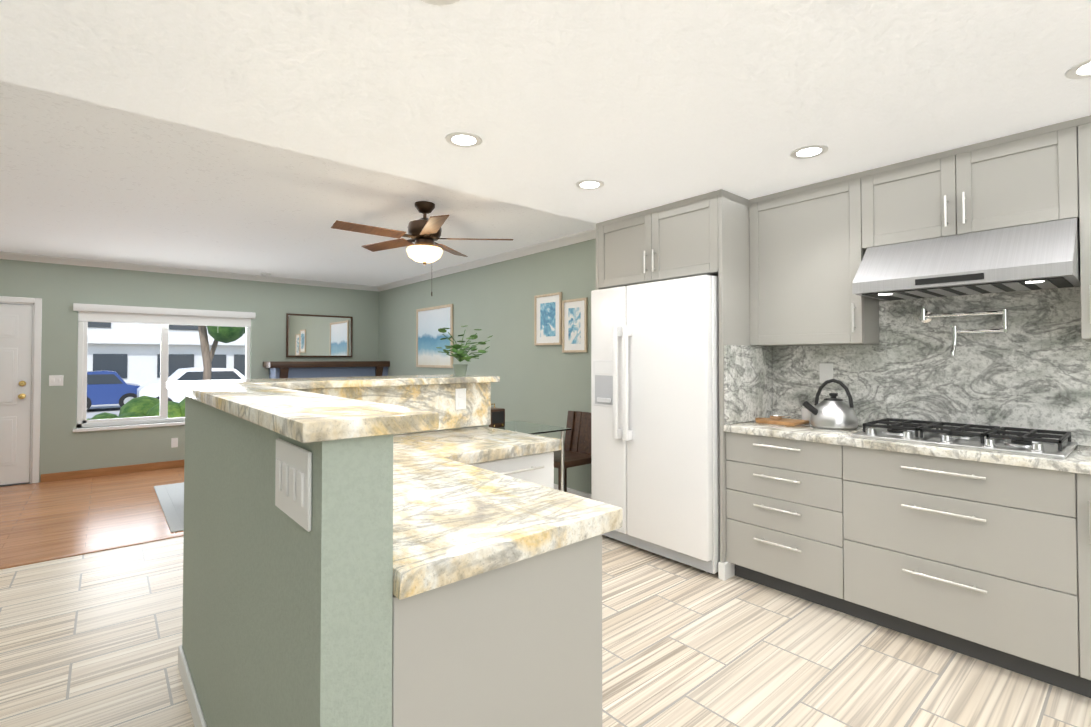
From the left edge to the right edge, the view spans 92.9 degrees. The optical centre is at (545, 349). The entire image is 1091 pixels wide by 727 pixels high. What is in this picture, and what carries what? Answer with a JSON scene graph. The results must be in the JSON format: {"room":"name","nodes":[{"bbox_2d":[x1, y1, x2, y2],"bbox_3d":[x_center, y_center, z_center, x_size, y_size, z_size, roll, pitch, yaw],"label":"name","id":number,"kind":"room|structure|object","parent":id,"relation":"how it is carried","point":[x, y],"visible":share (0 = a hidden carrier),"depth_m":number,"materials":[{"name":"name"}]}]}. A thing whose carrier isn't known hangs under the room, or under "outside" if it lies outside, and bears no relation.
{"room":"kitchen","nodes":[
{"label":"kitchen","id":0,"kind":"room"},
{"bbox_2d":[0,467,183,566],"bbox_3d":[-3.756,1.535,5.174,5.800,0.125,3.399,1,-1,-40],"label":"floor","id":1,"kind":"structure","parent":0,"point":[42,520],"depth_m":4.60,"materials":[{"name":"brown wood"}]},
{"bbox_2d":[0,534,183,568],"bbox_3d":[-2.667,1.409,3.854,5.750,0.081,0.047,1,-1,-40],"label":"trim","id":2,"kind":"structure","parent":1,"relation":"on","point":[80,553],"depth_m":3.49,"materials":[{"name":"brown wood"}]},
{"bbox_2d":[154,482,183,532],"bbox_3d":[-2.633,1.474,5.675,2.540,0.012,1.990,1,-1,-40],"label":"rug","id":3,"kind":"object","parent":1,"relation":"on","point":[170,498],"visible":0.1,"depth_m":4.92,"materials":[{"name":"fabric"}]},
{"bbox_2d":[269,367,387,378],"bbox_3d":[-3.084,0.882,7.490,1.688,1.258,0.750,1,-1,-40],"label":"fireplace","id":4,"kind":"object","parent":1,"relation":"on","point":[311,372],"visible":0.04,"depth_m":7.47,"materials":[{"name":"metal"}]},
{"bbox_2d":[263,361,389,377],"bbox_3d":[-3.179,0.303,7.623,1.673,0.270,0.440,1,-1,-40],"label":"mantel shelf","id":5,"kind":"object","parent":4,"relation":"attached to","point":[284,366],"visible":0.98,"depth_m":7.34,"materials":[{"name":"brown wood"}]},
{"bbox_2d":[0,259,378,482],"bbox_3d":[-4.923,0.237,6.532,6.050,2.765,0.150,1,-1,-40],"label":"wall","id":6,"kind":"structure","parent":0,"point":[59,289],"depth_m":6.33,"materials":[{"name":"green paint"}]},
{"bbox_2d":[0,304,32,484],"bbox_3d":[-6.054,0.481,5.472,0.884,1.968,0.116,1,-1,-40],"label":"front door","id":7,"kind":"structure","parent":6,"relation":"in","point":[16,322],"depth_m":5.69,"materials":[{"name":"white paint"}]},
{"bbox_2d":[0,296,41,483],"bbox_3d":[-6.095,0.448,5.522,1.040,2.060,0.168,1,-1,-40],"label":"door frame","id":8,"kind":"structure","parent":6,"relation":"attached to","point":[36,303],"depth_m":5.77,"materials":[{"name":"white paint"}]},
{"bbox_2d":[49,375,63,385],"bbox_3d":[-5.556,0.349,5.885,0.120,0.120,0.012,1,-1,-40],"label":"switch plate","id":9,"kind":"object","parent":6,"relation":"attached to","point":[55,380],"visible":1,"depth_m":5.89,"materials":[{"name":"white paint"}]},
{"bbox_2d":[40,460,183,481],"bbox_3d":[-5.022,1.446,6.318,5.350,0.090,0.014,1,-1,-40],"label":"baseboard","id":10,"kind":"structure","parent":6,"relation":"attached to","point":[49,477],"depth_m":6.17,"materials":[{"name":"brown wood"}]},
{"bbox_2d":[73,311,249,431],"bbox_3d":[-4.772,0.246,6.608,1.840,1.430,0.130,1,-1,-40],"label":"window","id":11,"kind":"structure","parent":6,"relation":"in","point":[83,424],"depth_m":6.30,"materials":[{"name":"white paint"}]},
{"bbox_2d":[73,303,255,326],"bbox_3d":[-4.724,-0.377,6.563,1.860,0.295,0.073,1,-1,-40],"label":"window blind","id":12,"kind":"object","parent":11,"relation":"attached to","point":[122,314],"visible":1,"depth_m":6.47,"materials":[{"name":"white paint"}]},
{"bbox_2d":[171,438,177,447],"bbox_3d":[-4.715,1.181,6.588,0.070,0.120,0.009,1,-1,-40],"label":"electrical outlet","id":13,"kind":"object","parent":6,"relation":"attached to","point":[174,442],"visible":1,"depth_m":6.58,"materials":[{"name":"white paint"}]},
{"bbox_2d":[0,251,375,290],"bbox_3d":[-4.855,-1.008,6.471,5.749,0.075,0.062,1,-1,-40],"label":"crown molding","id":14,"kind":"structure","parent":6,"relation":"attached to","point":[3,255],"depth_m":6.55,"materials":[{"name":"white paint"}]},
{"bbox_2d":[286,313,352,356],"bbox_3d":[-3.362,-0.205,7.745,0.943,0.630,0.030,1,-1,-40],"label":"mirror","id":15,"kind":"object","parent":6,"relation":"attached to","point":[308,335],"visible":0.96,"depth_m":7.73,"materials":[{"name":"brown mirror"}]},
{"bbox_2d":[0,80,595,285],"bbox_3d":[-3.139,-1.130,4.453,5.750,0.100,5.365,1,-1,-40],"label":"ceiling","id":16,"kind":"structure","parent":0,"point":[81,179],"depth_m":3.88,"materials":[{"name":"white paint"}]},
{"bbox_2d":[331,201,512,295],"bbox_3d":[-0.937,-0.748,3.843,1.236,0.685,1.291,1,-1,-40],"label":"ceiling fan","id":17,"kind":"object","parent":16,"relation":"hanging from","point":[424,233],"visible":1,"depth_m":3.78,"materials":[{"name":"brown wood"}]},
{"bbox_2d":[379,239,595,493],"bbox_3d":[-0.870,0.234,6.359,0.205,2.765,5.362,1,-1,-40],"label":"wall","id":18,"kind":"structure","parent":0,"point":[547,384],"depth_m":5.58,"materials":[{"name":"green paint"}]},
{"bbox_2d":[416,304,452,367],"bbox_3d":[-1.493,-0.169,6.918,0.025,0.814,0.981,1,-1,-40],"label":"picture","id":19,"kind":"object","parent":18,"relation":"attached to","point":[430,321],"visible":0.94,"depth_m":6.91,"materials":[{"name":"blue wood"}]},
{"bbox_2d":[376,228,595,291],"bbox_3d":[-0.951,-1.011,6.266,0.062,0.075,5.280,1,-1,-40],"label":"crown molding","id":20,"kind":"structure","parent":18,"relation":"attached to","point":[578,237],"depth_m":5.70,"materials":[{"name":"white paint"}]},
{"bbox_2d":[534,292,561,345],"bbox_3d":[0.023,-0.300,5.135,0.025,0.508,0.402,1,-1,-40],"label":"picture frame","id":21,"kind":"object","parent":18,"relation":"attached to","point":[547,319],"visible":0.96,"depth_m":5.12,"materials":[{"name":"brown wood"}]},
{"bbox_2d":[554,484,590,498],"bbox_3d":[-0.815,1.405,6.102,0.014,0.165,4.895,1,-1,-40],"label":"baseboard","id":22,"kind":"structure","parent":18,"relation":"attached to","point":[578,493],"depth_m":4.79,"materials":[{"name":"white paint"}]},
{"bbox_2d":[562,298,587,352],"bbox_3d":[0.271,-0.225,4.841,0.025,0.500,0.326,1,-1,-40],"label":"picture frame","id":23,"kind":"object","parent":18,"relation":"attached to","point":[574,325],"visible":0.98,"depth_m":4.83,"materials":[{"name":"brown wood"}]},
{"bbox_2d":[489,403,504,427],"bbox_3d":[-0.446,0.528,4.189,0.150,0.184,0.231,1,-1,-40],"label":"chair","id":24,"kind":"object","parent":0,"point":[497,417],"visible":0.48,"depth_m":4.11,"materials":[{"name":"brown wood"}]},
{"bbox_2d":[0,535,1090,726],"bbox_3d":[-0.333,1.430,1.187,5.855,0.200,7.110,1,-1,-40],"label":"floor","id":25,"kind":"structure","parent":0,"point":[94,639],"depth_m":2.26,"materials":[{"name":"beige tile"}]},
{"bbox_2d":[166,374,622,726],"bbox_3d":[-0.499,0.744,2.143,1.565,1.205,2.095,1,-1,-41],"label":"kitchen island","id":26,"kind":"object","parent":25,"relation":"on","point":[399,551],"visible":1,"depth_m":1.18,"materials":[{"name":"green paint"},{"name":"granite"}]},
{"bbox_2d":[455,388,465,409],"bbox_3d":[-0.480,0.279,2.939,0.070,0.120,0.008,1,-1,-41],"label":"outlet","id":27,"kind":"object","parent":26,"relation":"attached to","point":[460,393],"depth_m":2.94,"materials":[{"name":"white paint"}]},
{"bbox_2d":[436,325,492,375],"bbox_3d":[-0.500,-0.001,3.236,0.407,0.320,0.253,1,-1,-40],"label":"potted plant","id":28,"kind":"object","parent":26,"relation":"on","point":[460,369],"visible":1,"depth_m":3.19,"materials":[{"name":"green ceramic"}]},
{"bbox_2d":[393,426,622,598],"bbox_3d":[-0.315,0.456,2.001,1.303,0.054,1.631,1,-1,-41],"label":"countertop","id":29,"kind":"structure","parent":26,"relation":"on","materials":[{"name":"stone"}]},
{"bbox_2d":[498,420,570,490],"bbox_3d":[-0.231,1.000,4.160,0.550,0.760,0.700,1,-1,-40],"label":"glass table","id":30,"kind":"object","parent":25,"relation":"on","point":[526,427],"visible":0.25,"depth_m":4.07,"materials":[{"name":"white"}]},
{"bbox_2d":[553,410,590,491],"bbox_3d":[0.176,0.966,4.435,0.506,0.837,0.430,1,-1,-40],"label":"chair","id":31,"kind":"object","parent":25,"relation":"on","point":[577,447],"visible":0.46,"depth_m":4.55,"materials":[{"name":"brown wood"}]},
{"bbox_2d":[591,275,719,573],"bbox_3d":[0.871,0.466,3.619,0.728,1.810,0.965,1,-1,-40],"label":"fridge","id":32,"kind":"object","parent":25,"relation":"on","point":[655,464],"visible":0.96,"depth_m":3.32,"materials":[{"name":"white painted metal"},{"name":"grey plastic"}]},
{"bbox_2d":[720,427,839,611],"bbox_3d":[1.503,0.924,3.033,0.573,0.875,0.645,1,-1,-40],"label":"base cabinet","id":33,"kind":"object","parent":25,"relation":"on","point":[782,496],"depth_m":2.84,"materials":[{"name":"grey wood"}]},
{"bbox_2d":[836,445,1071,691],"bbox_3d":[1.998,0.914,2.450,0.573,0.875,0.885,1,-1,-40],"label":"base cabinet","id":34,"kind":"object","parent":25,"relation":"on","point":[990,563],"depth_m":2.24,"materials":[{"name":"grey wood"}]},
{"bbox_2d":[1068,472,1090,697],"bbox_3d":[2.459,0.905,1.907,0.573,0.875,0.660,1,-1,-40],"label":"base cabinet","id":35,"kind":"object","parent":25,"relation":"on","point":[1081,483],"depth_m":1.97,"materials":[{"name":"grey wood"}]},
{"bbox_2d":[724,421,1090,474],"bbox_3d":[2.156,0.453,2.252,0.598,0.040,2.688,1,-1,-40],"label":"countertop","id":36,"kind":"structure","parent":35,"relation":"on","point":[1077,459],"depth_m":2.37,"materials":[{"name":"stone"}]},
{"bbox_2d":[755,418,808,425],"bbox_3d":[1.440,0.439,3.198,0.220,0.019,0.275,1,-1,-40],"label":"cutting board","id":37,"kind":"object","parent":36,"relation":"on","point":[789,422],"visible":0.85,"depth_m":3.13,"materials":[{"name":"brown wood"}]},
{"bbox_2d":[769,415,791,419],"bbox_3d":[1.448,0.412,3.173,0.076,0.036,0.149,1,-1,-40],"label":"scoop","id":38,"kind":"object","parent":37,"relation":"on","point":[775,417],"visible":1,"depth_m":3.17,"materials":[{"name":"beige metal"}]},
{"bbox_2d":[801,408,811,422],"bbox_3d":[1.624,0.406,3.213,0.072,0.085,0.072,1,-1,-40],"label":"cup","id":39,"kind":"object","parent":36,"relation":"on","point":[806,414],"visible":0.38,"depth_m":3.19,"materials":[{"name":"white ceramic"}]},
{"bbox_2d":[802,379,857,429],"bbox_3d":[1.637,0.305,2.958,0.273,0.280,0.240,1,-1,-40],"label":"kettle","id":40,"kind":"object","parent":36,"relation":"on","point":[833,412],"visible":1,"depth_m":2.90,"materials":[{"name":"silver metal"}]},
{"bbox_2d":[851,418,1077,458],"bbox_3d":[1.970,0.405,2.474,0.500,0.063,0.765,1,-1,-40],"label":"cooktop","id":41,"kind":"object","parent":36,"relation":"in","point":[1032,442],"visible":1,"depth_m":2.38,"materials":[{"name":"silver metal"}]},
{"bbox_2d":[0,0,1090,223],"bbox_3d":[0.283,-1.130,0.464,5.805,0.235,5.145,1,-1,-40],"label":"ceiling","id":42,"kind":"structure","parent":0,"point":[635,106],"depth_m":1.90,"materials":[{"name":"white paint"}]},
{"bbox_2d":[420,0,459,5],"bbox_3d":[-0.299,-0.993,1.407,0.170,0.006,0.170,1,-1,-40],"label":"recessed light","id":43,"kind":"object","parent":42,"relation":"in","point":[441,2],"visible":1,"depth_m":1.48,"materials":[{"name":"white paint"}]},
{"bbox_2d":[445,132,481,147],"bbox_3d":[-0.380,-0.976,2.414,0.170,0.006,0.170,1,-1,-40],"label":"recessed light","id":44,"kind":"object","parent":42,"relation":"in","point":[464,139],"visible":1,"depth_m":2.40,"materials":[{"name":"white paint"}]},
{"bbox_2d":[575,179,603,189],"bbox_3d":[0.259,-0.966,3.036,0.170,0.006,0.170,1,-1,-40],"label":"recessed light","id":45,"kind":"object","parent":42,"relation":"in","point":[591,184],"visible":1,"depth_m":3.02,"materials":[{"name":"white paint"}]},
{"bbox_2d":[790,145,828,158],"bbox_3d":[1.298,-0.974,2.554,0.170,0.006,0.170,1,-1,-40],"label":"recessed light","id":46,"kind":"object","parent":42,"relation":"in","point":[808,151],"visible":1,"depth_m":2.54,"materials":[{"name":"white paint"}]},
{"bbox_2d":[1065,58,1090,78],"bbox_3d":[1.925,-0.986,1.800,0.170,0.006,0.170,1,-1,-40],"label":"recessed light","id":47,"kind":"object","parent":42,"relation":"in","point":[1081,70],"visible":1,"depth_m":1.83,"materials":[{"name":"white paint"}]},
{"bbox_2d":[809,294,1090,345],"bbox_3d":[2.552,0.167,2.371,0.150,2.765,5.148,1,-1,-40],"label":"wall","id":48,"kind":"structure","parent":0,"point":[876,344],"depth_m":3.04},
{"bbox_2d":[596,189,747,290],"bbox_3d":[0.945,-0.709,3.699,0.598,0.493,1.000,1,-1,-40],"label":"upper cabinet","id":49,"kind":"object","parent":48,"relation":"attached to","point":[704,234],"depth_m":3.35,"materials":[{"name":"grey wood"}]},
{"bbox_2d":[744,171,879,345],"bbox_3d":[1.615,-0.498,3.152,0.278,0.935,0.645,1,-1,-40],"label":"upper cabinet","id":50,"kind":"object","parent":48,"relation":"attached to","point":[806,252],"depth_m":3.03,"materials":[{"name":"grey wood"}]},
{"bbox_2d":[724,287,1090,445],"bbox_3d":[2.159,0.071,2.262,0.588,0.722,2.688,1,-1,-40],"label":"backsplash","id":51,"kind":"structure","parent":48,"relation":"attached to","point":[1031,369],"depth_m":2.73,"materials":[{"name":"stone"}]},
{"bbox_2d":[819,363,832,382],"bbox_3d":[1.726,0.144,3.187,0.008,0.120,0.080,1,-1,-40],"label":"outlet","id":52,"kind":"object","parent":51,"relation":"attached to","point":[825,371],"visible":0.98,"depth_m":3.19,"materials":[{"name":"white paint"}]},
{"bbox_2d":[918,307,1007,354],"bbox_3d":[2.117,-0.101,2.651,0.111,0.258,0.373,1,-1,-40],"label":"pot filler","id":53,"kind":"object","parent":51,"relation":"attached to","point":[925,316],"visible":1,"depth_m":2.62,"materials":[{"name":"silver metal"}]},
{"bbox_2d":[852,218,1079,300],"bbox_3d":[2.012,-0.417,2.507,0.507,0.272,0.791,1,-1,-40],"label":"range hood","id":54,"kind":"object","parent":48,"relation":"attached to","point":[1040,256],"visible":1,"depth_m":2.35,"materials":[{"name":"silver metal"}]},
{"bbox_2d":[864,118,1083,250],"bbox_3d":[2.091,-0.764,2.597,0.278,0.421,0.825,1,-1,-40],"label":"upper cabinet","id":55,"kind":"object","parent":48,"relation":"attached to","point":[1033,176],"depth_m":2.44,"materials":[{"name":"grey wood"}]},
{"bbox_2d":[1078,115,1090,339],"bbox_3d":[2.571,-0.517,2.026,0.278,0.935,0.660,1,-1,-40],"label":"upper cabinet","id":56,"kind":"object","parent":48,"relation":"attached to","point":[1085,122],"depth_m":2.17,"materials":[{"name":"grey wood"}]},
{"label":"outside","id":57,"kind":"structure","parent":0,"visible":0},
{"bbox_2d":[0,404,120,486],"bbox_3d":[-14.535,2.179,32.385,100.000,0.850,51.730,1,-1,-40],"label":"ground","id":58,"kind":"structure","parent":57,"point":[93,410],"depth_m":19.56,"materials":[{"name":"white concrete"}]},
{"bbox_2d":[87,370,139,409],"bbox_3d":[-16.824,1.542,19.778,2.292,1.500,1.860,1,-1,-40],"label":"car","id":59,"kind":"object","parent":58,"relation":"on","point":[107,387],"visible":0.46,"depth_m":19.16,"materials":[{"name":"blue metal"}]},
{"bbox_2d":[86,396,184,419],"bbox_3d":[-5.253,1.023,7.539,2.494,0.789,1.263,1,-1,-40],"label":"hedge","id":60,"kind":"object","parent":58,"relation":"on","point":[143,406],"visible":0.17,"depth_m":7.16,"materials":[{"name":"green plant"}]},
{"bbox_2d":[87,322,245,385],"bbox_3d":[-17.522,-1.436,35.964,80.000,8.000,6.500,1,-1,-40],"label":"building","id":61,"kind":"structure","parent":58,"relation":"on","point":[128,352],"depth_m":28.53,"materials":[{"name":"grey"}]},
{"bbox_2d":[137,367,244,402],"bbox_3d":[-13.140,1.478,19.529,3.475,1.620,1.910,1,-1,-40],"label":"car","id":62,"kind":"object","parent":58,"relation":"on","point":[181,374],"visible":0.21,"depth_m":18.66,"materials":[{"name":"white metal"}]},
{"bbox_2d":[198,326,245,379],"bbox_3d":[-7.390,-0.141,10.797,4.274,4.569,1.858,1,-1,-40],"label":"tree","id":63,"kind":"object","parent":58,"relation":"on","point":[224,334],"visible":0.06,"depth_m":10.85,"materials":[{"name":"green plant"}]}
]}

